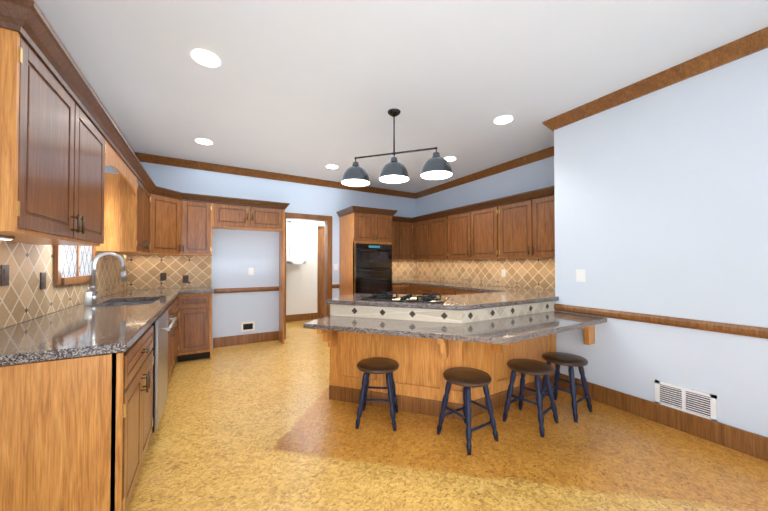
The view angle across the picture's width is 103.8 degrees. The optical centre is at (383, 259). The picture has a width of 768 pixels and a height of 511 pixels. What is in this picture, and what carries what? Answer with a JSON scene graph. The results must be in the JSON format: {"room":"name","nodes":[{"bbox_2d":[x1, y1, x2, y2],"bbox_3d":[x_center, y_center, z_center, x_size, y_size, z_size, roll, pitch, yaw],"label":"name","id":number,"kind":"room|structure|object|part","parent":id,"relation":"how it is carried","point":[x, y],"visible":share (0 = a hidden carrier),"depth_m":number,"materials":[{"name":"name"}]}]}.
{"room":"kitchen","nodes":[
{"label":"kitchen","id":0,"kind":"room"},
{"bbox_2d":[2,166,118,328],"bbox_3d":[-1.417,-0.110,0.422,0.150,2.750,8.560,0,-1,-30],"label":"wall","id":1,"kind":"structure","parent":0,"point":[109,169],"depth_m":3.26,"materials":[{"name":"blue paint"}]},
{"bbox_2d":[0,0,83,243],"bbox_3d":[-1.649,-0.519,1.296,0.322,0.832,0.617,0,-1,-30],"label":"upper cabinet","id":2,"kind":"object","parent":1,"relation":"attached to","point":[63,143],"depth_m":1.25,"materials":[{"name":"brown wood"}]},
{"bbox_2d":[0,236,14,239],"bbox_3d":[-1.645,-0.094,1.297,0.070,0.014,0.070,0,-1,-30],"label":"puck light","id":3,"kind":"object","parent":2,"relation":"attached to","point":[6,238],"visible":0.96,"depth_m":1.29,"materials":[{"name":"silver metal"}]},
{"bbox_3d":[-1.637,-0.866,2.982,2.039,0.094,3.629,0,-1,-30],"label":"crown","id":4,"kind":"part","parent":2,"relation":"part of","materials":[{"name":"brown wood"}]},
{"bbox_2d":[0,241,127,328],"bbox_3d":[-2.547,0.141,2.509,0.008,0.458,3.509,0,-1,-30],"label":"backsplash","id":5,"kind":"structure","parent":1,"relation":"attached to","point":[23,297],"depth_m":1.90,"materials":[{"name":"tile"}]},
{"bbox_2d":[0,265,8,285],"bbox_3d":[-1.996,0.081,1.587,0.008,0.110,0.070,0,-1,-30],"label":"outlet","id":6,"kind":"object","parent":5,"relation":"attached to","point":[4,275],"visible":1,"depth_m":1.57,"materials":[{"name":"brown"}]},
{"bbox_2d":[40,272,45,289],"bbox_3d":[-2.214,0.135,1.957,0.008,0.110,0.070,0,-1,-30],"label":"outlet","id":7,"kind":"object","parent":5,"relation":"attached to","point":[42,280],"visible":1,"depth_m":1.94,"materials":[{"name":"brown"}]},
{"bbox_2d":[35,92,107,247],"bbox_3d":[-1.898,-0.514,1.723,0.322,0.832,0.616,0,-1,-30],"label":"upper cabinet","id":8,"kind":"object","parent":1,"relation":"attached to","point":[95,126],"depth_m":1.88,"materials":[{"name":"brown wood"}]},
{"bbox_2d":[53,245,95,285],"bbox_3d":[-2.487,-0.253,2.463,0.039,0.880,0.830,0,-1,-30],"label":"window","id":9,"kind":"structure","parent":1,"relation":"in","point":[72,264],"depth_m":2.35,"materials":[{"name":"brown"}]},
{"bbox_2d":[30,0,133,151],"bbox_3d":[-1.281,-1.436,0.432,0.078,0.098,8.410,0,-1,-30],"label":"crown molding","id":10,"kind":"structure","parent":1,"relation":"attached to","point":[30,0],"depth_m":2.17,"materials":[{"name":"brown wood"}]},
{"bbox_2d":[96,164,143,254],"bbox_3d":[-2.705,-0.496,3.101,0.322,0.832,0.457,0,-1,-30],"label":"upper cabinet","id":11,"kind":"object","parent":1,"relation":"attached to","point":[125,188],"depth_m":2.93,"materials":[{"name":"brown wood"}]},
{"bbox_2d":[144,176,155,254],"bbox_3d":[-2.866,-0.492,3.416,0.362,0.832,0.493,0,-1,-30],"label":"upper cabinet","id":12,"kind":"object","parent":1,"relation":"attached to","point":[149,188],"depth_m":3.63,"materials":[{"name":"brown wood"}]},
{"bbox_2d":[156,186,187,255],"bbox_3d":[-2.968,-0.485,3.907,0.681,0.832,0.680,0,-1,-30],"label":"upper cabinet","id":13,"kind":"object","parent":1,"relation":"attached to","point":[171,205],"depth_m":3.93,"materials":[{"name":"brown wood"}]},
{"bbox_2d":[141,162,415,347],"bbox_3d":[-1.348,-0.046,5.334,4.930,2.750,0.150,0,-1,-30],"label":"wall","id":14,"kind":"structure","parent":0,"point":[237,255],"depth_m":4.81,"materials":[{"name":"blue paint"}]},
{"bbox_2d":[127,255,211,288],"bbox_3d":[-3.006,0.164,4.268,0.975,0.458,0.008,0,-1,-30],"label":"backsplash","id":15,"kind":"structure","parent":14,"relation":"attached to","point":[144,271],"depth_m":4.25,"materials":[{"name":"tile"}]},
{"bbox_2d":[160,273,165,280],"bbox_3d":[-3.085,0.235,4.210,0.070,0.110,0.008,0,-1,-30],"label":"outlet","id":16,"kind":"object","parent":15,"relation":"attached to","point":[162,276],"visible":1,"depth_m":4.21,"materials":[{"name":"brown"}]},
{"bbox_2d":[183,275,187,282],"bbox_3d":[-2.861,0.276,4.341,0.070,0.110,0.008,0,-1,-30],"label":"outlet","id":17,"kind":"object","parent":15,"relation":"attached to","point":[185,278],"visible":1,"depth_m":4.34,"materials":[{"name":"brown"}]},
{"bbox_2d":[188,193,215,255],"bbox_3d":[-2.670,-0.481,4.266,0.418,0.832,0.361,0,-1,-30],"label":"upper cabinet","id":18,"kind":"object","parent":14,"relation":"attached to","point":[201,208],"depth_m":4.18,"materials":[{"name":"brown wood"}]},
{"bbox_2d":[213,331,278,347],"bbox_3d":[-2.152,1.247,4.748,0.943,0.150,0.020,0,-1,-30],"label":"baseboard","id":19,"kind":"structure","parent":14,"relation":"attached to","point":[274,335],"depth_m":4.72,"materials":[{"name":"brown wood"}]},
{"bbox_2d":[214,286,278,292],"bbox_3d":[-2.151,0.471,4.755,0.943,0.070,0.026,0,-1,-30],"label":"trim","id":20,"kind":"structure","parent":14,"relation":"attached to","point":[250,289],"depth_m":4.73,"materials":[{"name":"brown wood"}]},
{"bbox_2d":[241,321,254,331],"bbox_3d":[-2.148,1.052,4.757,0.200,0.150,0.011,0,-1,-30],"label":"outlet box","id":21,"kind":"object","parent":14,"relation":"attached to","point":[247,326],"visible":1,"depth_m":4.75,"materials":[{"name":"white plastic"}]},
{"bbox_2d":[212,196,283,231],"bbox_3d":[-2.081,-0.681,4.637,0.970,0.422,0.320,0,-1,-30],"label":"upper cabinet","id":22,"kind":"object","parent":14,"relation":"attached to","point":[231,213],"depth_m":4.49,"materials":[{"name":"brown wood"}]},
{"bbox_2d":[248,268,253,274],"bbox_3d":[-2.114,0.182,4.790,0.075,0.118,0.008,0,-1,-30],"label":"outlet","id":23,"kind":"object","parent":14,"relation":"attached to","point":[250,271],"visible":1,"depth_m":4.79,"materials":[{"name":"white plastic"}]},
{"bbox_2d":[134,152,413,198],"bbox_3d":[-1.316,-1.373,5.238,4.690,0.098,0.078,0,-1,-30],"label":"crown molding","id":24,"kind":"structure","parent":14,"relation":"attached to","point":[148,158],"depth_m":4.80,"materials":[{"name":"brown wood"}]},
{"bbox_2d":[284,212,331,338],"bbox_3d":[-1.370,0.267,5.308,0.900,2.125,0.184,0,-1,-30],"label":"door frame","id":25,"kind":"structure","parent":14,"relation":"attached to","point":[324,285],"depth_m":5.36,"materials":[{"name":"brown wood"}]},
{"bbox_2d":[392,216,395,259],"bbox_3d":[0.091,-0.414,5.904,0.399,0.832,0.321,0,-1,-30],"label":"upper cabinet","id":26,"kind":"object","parent":14,"relation":"attached to","point":[393,217],"depth_m":5.78,"materials":[{"name":"brown wood"}]},
{"bbox_2d":[392,260,415,279],"bbox_3d":[0.264,0.212,6.180,0.970,0.412,0.008,0,-1,-30],"label":"backsplash","id":27,"kind":"structure","parent":14,"relation":"attached to","point":[403,269],"depth_m":6.26,"materials":[{"name":"tile"}]},
{"bbox_2d":[396,216,411,259],"bbox_3d":[0.343,-0.413,6.023,0.400,0.832,0.371,0,-1,-30],"label":"upper cabinet","id":28,"kind":"object","parent":14,"relation":"attached to","point":[403,225],"depth_m":5.89,"materials":[{"name":"brown wood"}]},
{"bbox_2d":[286,219,324,314],"bbox_3d":[-1.859,-0.027,6.772,1.700,2.750,0.150,0,-1,-30],"label":"wall","id":29,"kind":"structure","parent":0,"point":[301,288],"depth_m":6.75,"materials":[{"name":"white paint"}]},
{"bbox_2d":[286,220,305,263],"bbox_3d":[-2.038,-0.367,6.383,0.687,0.920,0.342,0,-1,-30],"label":"upper cabinet","id":30,"kind":"object","parent":29,"relation":"attached to","point":[295,242],"visible":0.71,"depth_m":6.30,"materials":[{"name":"white paint"}]},
{"bbox_2d":[286,313,316,321],"bbox_3d":[-1.946,1.271,6.606,1.000,0.150,0.020,0,-1,-30],"label":"baseboard","id":31,"kind":"structure","parent":29,"relation":"attached to","point":[308,316],"depth_m":6.66,"materials":[{"name":"brown wood"}]},
{"bbox_2d":[34,0,767,192],"bbox_3d":[0.357,-1.510,2.289,5.380,0.100,10.260,0,-1,-30],"label":"ceiling","id":32,"kind":"structure","parent":0,"point":[309,88],"depth_m":2.30,"materials":[{"name":"white paint"}]},
{"bbox_2d":[195,139,211,144],"bbox_3d":[-2.194,-1.438,3.669,0.180,0.008,0.180,0,-1,-30],"label":"recessed light","id":33,"kind":"object","parent":32,"relation":"in","point":[204,141],"visible":1,"depth_m":3.66,"materials":[{"name":"white"}]},
{"bbox_2d":[191,50,219,66],"bbox_3d":[-1.290,-1.457,2.183,0.180,0.008,0.180,0,-1,-30],"label":"recessed light","id":34,"kind":"object","parent":32,"relation":"in","point":[205,58],"visible":1,"depth_m":2.18,"materials":[{"name":"white"}]},
{"bbox_2d":[326,165,337,168],"bbox_3d":[-0.795,-1.425,4.615,0.180,0.008,0.180,0,-1,-30],"label":"recessed light","id":35,"kind":"object","parent":32,"relation":"in","point":[332,166],"visible":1,"depth_m":4.60,"materials":[{"name":"white"}]},
{"bbox_2d":[341,108,452,186],"bbox_3d":[0.099,-1.117,2.944,1.121,0.667,0.301,0,-1,19],"label":"linear pendant light","id":36,"kind":"object","parent":32,"relation":"hanging from","point":[436,166],"visible":0.98,"depth_m":2.93,"materials":[{"name":"grey metal"}]},
{"bbox_2d":[444,157,455,161],"bbox_3d":[0.930,-1.429,4.280,0.180,0.008,0.180,0,-1,-30],"label":"recessed light","id":37,"kind":"object","parent":32,"relation":"in","point":[448,159],"visible":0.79,"depth_m":4.25,"materials":[{"name":"white"}]},
{"bbox_2d":[494,116,512,123],"bbox_3d":[1.235,-1.445,3.115,0.180,0.008,0.180,0,-1,-30],"label":"recessed light","id":38,"kind":"object","parent":32,"relation":"in","point":[503,119],"visible":1,"depth_m":3.11,"materials":[{"name":"white"}]},
{"bbox_2d":[127,319,767,510],"bbox_3d":[0.357,1.339,2.252,5.380,0.100,10.260,0,-1,-30],"label":"floor","id":39,"kind":"structure","parent":0,"point":[266,426],"depth_m":1.98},
{"bbox_2d":[0,287,212,510],"bbox_3d":[-2.117,0.836,2.743,0.992,0.920,3.519,0,-1,-30],"label":"base cabinet","id":40,"kind":"object","parent":39,"relation":"on","point":[76,406],"depth_m":1.26,"materials":[{"name":"brown wood"}]},
{"bbox_2d":[84,286,94,304],"bbox_3d":[-2.419,0.293,2.472,0.066,0.154,0.050,0,-1,-30],"label":"soap dispenser","id":41,"kind":"object","parent":40,"relation":"on","point":[87,297],"visible":0.98,"depth_m":2.45,"materials":[{"name":"white metal"}]},
{"bbox_2d":[0,287,212,365],"bbox_3d":[-2.117,0.396,2.749,0.992,0.040,3.519,0,-1,-30],"label":"countertop","id":42,"kind":"structure","parent":40,"relation":"on","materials":[{"name":"grey stone"}]},
{"bbox_2d":[91,252,126,302],"bbox_3d":[-2.467,0.152,2.711,0.253,0.442,0.129,0,-1,-30],"label":"faucet","id":43,"kind":"object","parent":40,"relation":"on","point":[93,275],"visible":0.98,"depth_m":2.63,"materials":[{"name":"silver metal"}]},
{"bbox_2d":[103,301,155,306],"bbox_3d":[-2.314,0.506,2.751,0.394,0.179,0.694,0,-1,-30],"label":"sink","id":44,"kind":"object","parent":40,"relation":"in","point":[131,303],"visible":0.02,"depth_m":3.02,"materials":[{"name":"silver metal"}]},
{"bbox_2d":[150,310,176,432],"bbox_3d":[-1.930,0.852,2.160,0.692,0.872,0.592,0,-1,-30],"label":"dishwasher","id":45,"kind":"object","parent":39,"relation":"on","point":[162,328],"visible":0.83,"depth_m":2.14,"materials":[{"name":"silver metal"}]},
{"bbox_2d":[336,206,397,296],"bbox_3d":[-0.316,0.225,5.438,0.884,2.212,0.701,0,-1,-30],"label":"tall cabinet","id":46,"kind":"object","parent":39,"relation":"on","point":[363,225],"visible":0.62,"depth_m":5.20,"materials":[{"name":"brown wood"}]},
{"bbox_3d":[-0.316,-0.834,5.451,0.884,0.094,0.701,0,-1,-30],"label":"crown","id":47,"kind":"part","parent":46,"relation":"part of","materials":[{"name":"brown wood"}]},
{"bbox_2d":[355,243,391,293],"bbox_3d":[-0.303,0.315,5.415,0.704,1.170,0.656,0,-1,-30],"label":"double wall oven","id":48,"kind":"object","parent":46,"relation":"in","point":[373,269],"visible":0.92,"depth_m":5.16,"materials":[{"name":"black"}]},
{"bbox_2d":[355,357,398,430],"bbox_3d":[-0.049,1.065,2.435,0.427,0.457,0.428,0,-1,-30],"label":"stool","id":49,"kind":"object","parent":39,"relation":"on","point":[377,365],"visible":1,"depth_m":2.33,"materials":[{"name":"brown wood"}]},
{"bbox_2d":[326,303,555,420],"bbox_3d":[0.533,0.858,3.130,2.112,0.884,1.313,0,-1,-30],"label":"base cabinet","id":50,"kind":"object","parent":39,"relation":"on","point":[420,387],"depth_m":2.59,"materials":[{"name":"brown wood"}]},
{"bbox_2d":[326,291,558,318],"bbox_3d":[0.560,0.396,3.156,2.250,0.040,1.374,0,-1,-30],"label":"countertop","id":51,"kind":"structure","parent":50,"relation":"on","point":[370,309],"depth_m":2.69,"materials":[{"name":"grey stone"}]},
{"bbox_2d":[360,291,449,302],"bbox_3d":[0.221,0.351,2.920,0.760,0.040,0.510,0,-1,19],"label":"gas cooktop","id":52,"kind":"object","parent":51,"relation":"in","point":[423,297],"visible":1,"depth_m":2.81,"materials":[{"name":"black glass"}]},
{"bbox_2d":[303,311,606,374],"bbox_3d":[0.612,0.540,2.686,2.427,0.040,1.433,0,-1,-30],"label":"countertop","id":53,"kind":"structure","parent":50,"relation":"on","point":[406,348],"depth_m":2.53,"materials":[{"name":"grey stone"}]},
{"bbox_2d":[437,367,498,454],"bbox_3d":[0.604,1.062,2.191,0.344,0.457,0.344,0,-1,-30],"label":"stool","id":54,"kind":"object","parent":39,"relation":"on","point":[467,378],"visible":1,"depth_m":2.14,"materials":[{"name":"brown wood"}]},
{"bbox_2d":[392,280,554,295],"bbox_3d":[1.122,0.861,4.704,0.984,0.920,3.404,0,-1,-30],"label":"base cabinet","id":55,"kind":"object","parent":39,"relation":"on","point":[417,287],"depth_m":4.78,"materials":[{"name":"brown wood"}]},
{"bbox_2d":[503,359,558,436],"bbox_3d":[1.167,1.065,2.403,0.365,0.457,0.365,0,-1,-30],"label":"stool","id":56,"kind":"object","parent":39,"relation":"on","point":[536,368],"visible":1,"depth_m":2.38,"materials":[{"name":"brown wood"}]},
{"bbox_2d":[541,352,591,422],"bbox_3d":[1.558,1.067,2.599,0.342,0.457,0.342,0,-1,-30],"label":"stool","id":57,"kind":"object","parent":39,"relation":"on","point":[569,360],"visible":0.88,"depth_m":2.56,"materials":[{"name":"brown wood"}]},
{"bbox_2d":[416,156,553,289],"bbox_3d":[1.614,-0.050,5.004,0.150,2.750,3.410,0,-1,-30],"label":"wall","id":58,"kind":"structure","parent":0,"point":[539,174],"depth_m":4.71,"materials":[{"name":"blue paint"}]},
{"bbox_2d":[412,214,431,259],"bbox_3d":[0.820,-0.415,5.836,0.380,0.832,0.582,0,-1,-30],"label":"upper cabinet","id":59,"kind":"object","parent":58,"relation":"attached to","point":[421,225],"depth_m":5.73,"materials":[{"name":"brown wood"}]},
{"bbox_3d":[1.094,-0.801,4.536,0.610,0.094,3.090,0,-1,-30],"label":"crown","id":60,"kind":"part","parent":59,"relation":"part of","materials":[{"name":"brown wood"}]},
{"bbox_2d":[432,211,443,259],"bbox_3d":[1.096,-0.421,5.423,0.321,0.832,0.653,0,-1,-30],"label":"upper cabinet","id":61,"kind":"object","parent":58,"relation":"attached to","point":[438,218],"depth_m":5.33,"materials":[{"name":"brown wood"}]},
{"bbox_2d":[444,206,467,259],"bbox_3d":[1.351,-0.426,4.987,0.321,0.832,0.649,0,-1,-30],"label":"upper cabinet","id":62,"kind":"object","parent":58,"relation":"attached to","point":[455,221],"depth_m":4.95,"materials":[{"name":"brown wood"}]},
{"bbox_2d":[468,200,491,258],"bbox_3d":[1.617,-0.432,4.532,0.321,0.832,0.649,0,-1,-30],"label":"upper cabinet","id":63,"kind":"object","parent":58,"relation":"attached to","point":[479,214],"depth_m":4.51,"materials":[{"name":"brown wood"}]},
{"bbox_2d":[414,146,553,198],"bbox_3d":[1.541,-1.377,4.921,0.078,0.098,3.310,0,-1,-30],"label":"crown molding","id":64,"kind":"structure","parent":58,"relation":"attached to","point":[548,152],"depth_m":4.65,"materials":[{"name":"brown wood"}]},
{"bbox_2d":[416,258,554,289],"bbox_3d":[1.545,0.197,4.960,0.008,0.412,3.408,0,-1,-30],"label":"backsplash","id":65,"kind":"structure","parent":58,"relation":"attached to","point":[535,273],"depth_m":4.68,"materials":[{"name":"tile"}]},
{"bbox_2d":[501,269,505,276],"bbox_3d":[1.792,0.199,4.520,0.008,0.110,0.070,0,-1,-30],"label":"outlet","id":66,"kind":"object","parent":65,"relation":"attached to","point":[503,273],"visible":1,"depth_m":4.52,"materials":[{"name":"white plastic"}]},
{"bbox_2d":[492,194,523,257],"bbox_3d":[1.869,-0.438,4.100,0.321,0.832,0.644,0,-1,-30],"label":"upper cabinet","id":67,"kind":"object","parent":58,"relation":"attached to","point":[519,226],"depth_m":4.09,"materials":[{"name":"brown wood"}]},
{"bbox_2d":[524,186,554,257],"bbox_3d":[2.115,-0.443,3.681,0.321,0.832,0.571,0,-1,-30],"label":"upper cabinet","id":68,"kind":"object","parent":58,"relation":"attached to","point":[539,205],"depth_m":3.70,"materials":[{"name":"brown wood"}]},
{"bbox_2d":[554,48,767,436],"bbox_3d":[3.418,-0.100,1.188,0.890,2.750,5.000,0,-1,-30],"label":"wall","id":69,"kind":"structure","parent":0,"point":[661,201],"depth_m":2.32,"materials":[{"name":"blue paint"}]},
{"bbox_2d":[576,270,585,281],"bbox_3d":[1.893,0.153,2.899,0.010,0.118,0.085,0,-1,-30],"label":"light switch","id":70,"kind":"object","parent":69,"relation":"attached to","point":[580,276],"visible":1,"depth_m":2.90,"materials":[{"name":"white plastic"}]},
{"bbox_2d":[542,27,767,130],"bbox_3d":[2.985,-1.428,0.997,0.088,0.098,5.078,0,-1,-30],"label":"crown molding","id":71,"kind":"structure","parent":69,"relation":"attached to","point":[752,43],"depth_m":2.31,"materials":[{"name":"brown wood"}]},
{"bbox_2d":[554,303,767,338],"bbox_3d":[3.016,0.458,0.961,0.026,0.070,5.026,0,-1,-30],"label":"trim","id":72,"kind":"structure","parent":69,"relation":"attached to","point":[743,330],"depth_m":2.31,"materials":[{"name":"brown wood"}]},
{"bbox_2d":[558,373,767,460],"bbox_3d":[3.027,1.197,0.939,0.020,0.150,4.995,0,-1,-30],"label":"baseboard","id":73,"kind":"structure","parent":69,"relation":"attached to","point":[742,441],"depth_m":2.27,"materials":[{"name":"brown wood"}]},
{"bbox_2d":[655,380,716,421],"bbox_3d":[2.256,1.054,2.266,0.009,0.190,0.340,0,-1,-30],"label":"air vent","id":74,"kind":"object","parent":69,"relation":"in","point":[696,402],"visible":0.96,"depth_m":2.25,"materials":[{"name":"white metal"}]}
]}

